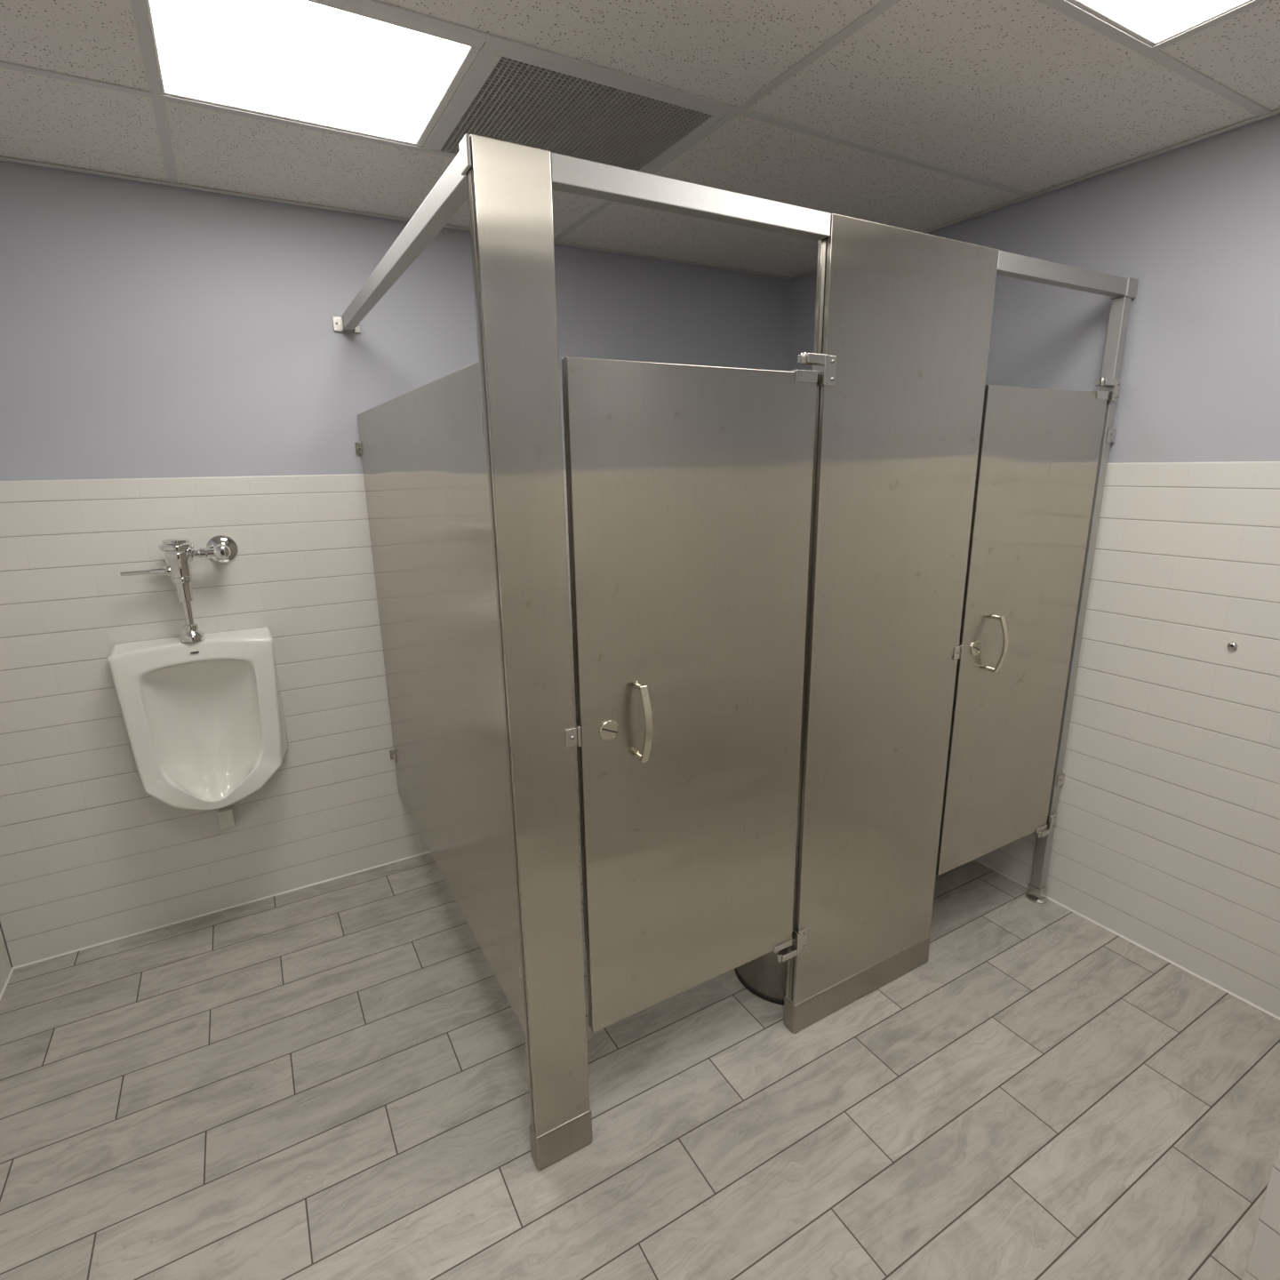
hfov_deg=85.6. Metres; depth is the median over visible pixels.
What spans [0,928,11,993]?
wall
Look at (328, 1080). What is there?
floor
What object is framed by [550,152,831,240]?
headrail
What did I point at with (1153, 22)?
ceiling light
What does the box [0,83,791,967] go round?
wall
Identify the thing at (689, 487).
door
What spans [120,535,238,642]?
valve
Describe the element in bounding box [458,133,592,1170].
pilaster
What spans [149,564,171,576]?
handle
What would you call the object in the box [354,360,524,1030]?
partition panel
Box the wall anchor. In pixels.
[1226,641,1238,650]
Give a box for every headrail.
[332,152,467,333]
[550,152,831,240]
[996,250,1127,296]
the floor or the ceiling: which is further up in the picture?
the ceiling
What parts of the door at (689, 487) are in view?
door pull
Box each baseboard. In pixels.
[0,967,14,999]
[12,808,579,968]
[973,858,1279,1019]
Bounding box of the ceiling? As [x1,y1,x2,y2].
[0,0,1279,279]
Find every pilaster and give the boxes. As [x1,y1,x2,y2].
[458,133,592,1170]
[775,213,999,1032]
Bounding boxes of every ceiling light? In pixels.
[145,0,484,146]
[1068,0,1251,45]
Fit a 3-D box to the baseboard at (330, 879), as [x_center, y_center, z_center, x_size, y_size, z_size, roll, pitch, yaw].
[-0.657,0.859,3.052,3.248,0.005,0.005,-9,16,-29]
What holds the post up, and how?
on the floor
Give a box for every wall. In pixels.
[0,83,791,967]
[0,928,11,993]
[788,113,1279,1016]
[1241,1140,1279,1279]
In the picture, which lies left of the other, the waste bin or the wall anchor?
the waste bin
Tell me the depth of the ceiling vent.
1.71 m
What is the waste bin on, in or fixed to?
on the floor
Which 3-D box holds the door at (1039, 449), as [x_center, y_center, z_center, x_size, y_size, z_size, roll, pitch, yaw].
[1.185,-0.001,2.122,0.581,1.465,0.078,-9,16,-29]
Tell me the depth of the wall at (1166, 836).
2.06 m
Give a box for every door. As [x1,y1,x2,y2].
[560,356,817,1032]
[936,384,1109,875]
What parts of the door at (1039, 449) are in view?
door pull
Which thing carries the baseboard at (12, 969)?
attached to the wall at (5, 967)
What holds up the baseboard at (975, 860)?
attached to the wall at (1166, 836)
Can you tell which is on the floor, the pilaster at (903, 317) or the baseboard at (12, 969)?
the pilaster at (903, 317)
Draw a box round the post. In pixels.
[1025,277,1137,903]
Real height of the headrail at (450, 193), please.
0.050 m
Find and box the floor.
[0,810,1279,1279]
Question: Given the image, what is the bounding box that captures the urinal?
[107,625,288,829]
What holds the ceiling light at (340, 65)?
attached to the ceiling
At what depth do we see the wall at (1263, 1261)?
1.00 m
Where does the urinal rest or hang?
attached to the wall at (173, 364)
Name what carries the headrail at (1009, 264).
attached to the pilaster at (903, 317)
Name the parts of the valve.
lever, supply arm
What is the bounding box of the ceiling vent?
[432,41,729,172]
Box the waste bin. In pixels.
[734,951,787,1005]

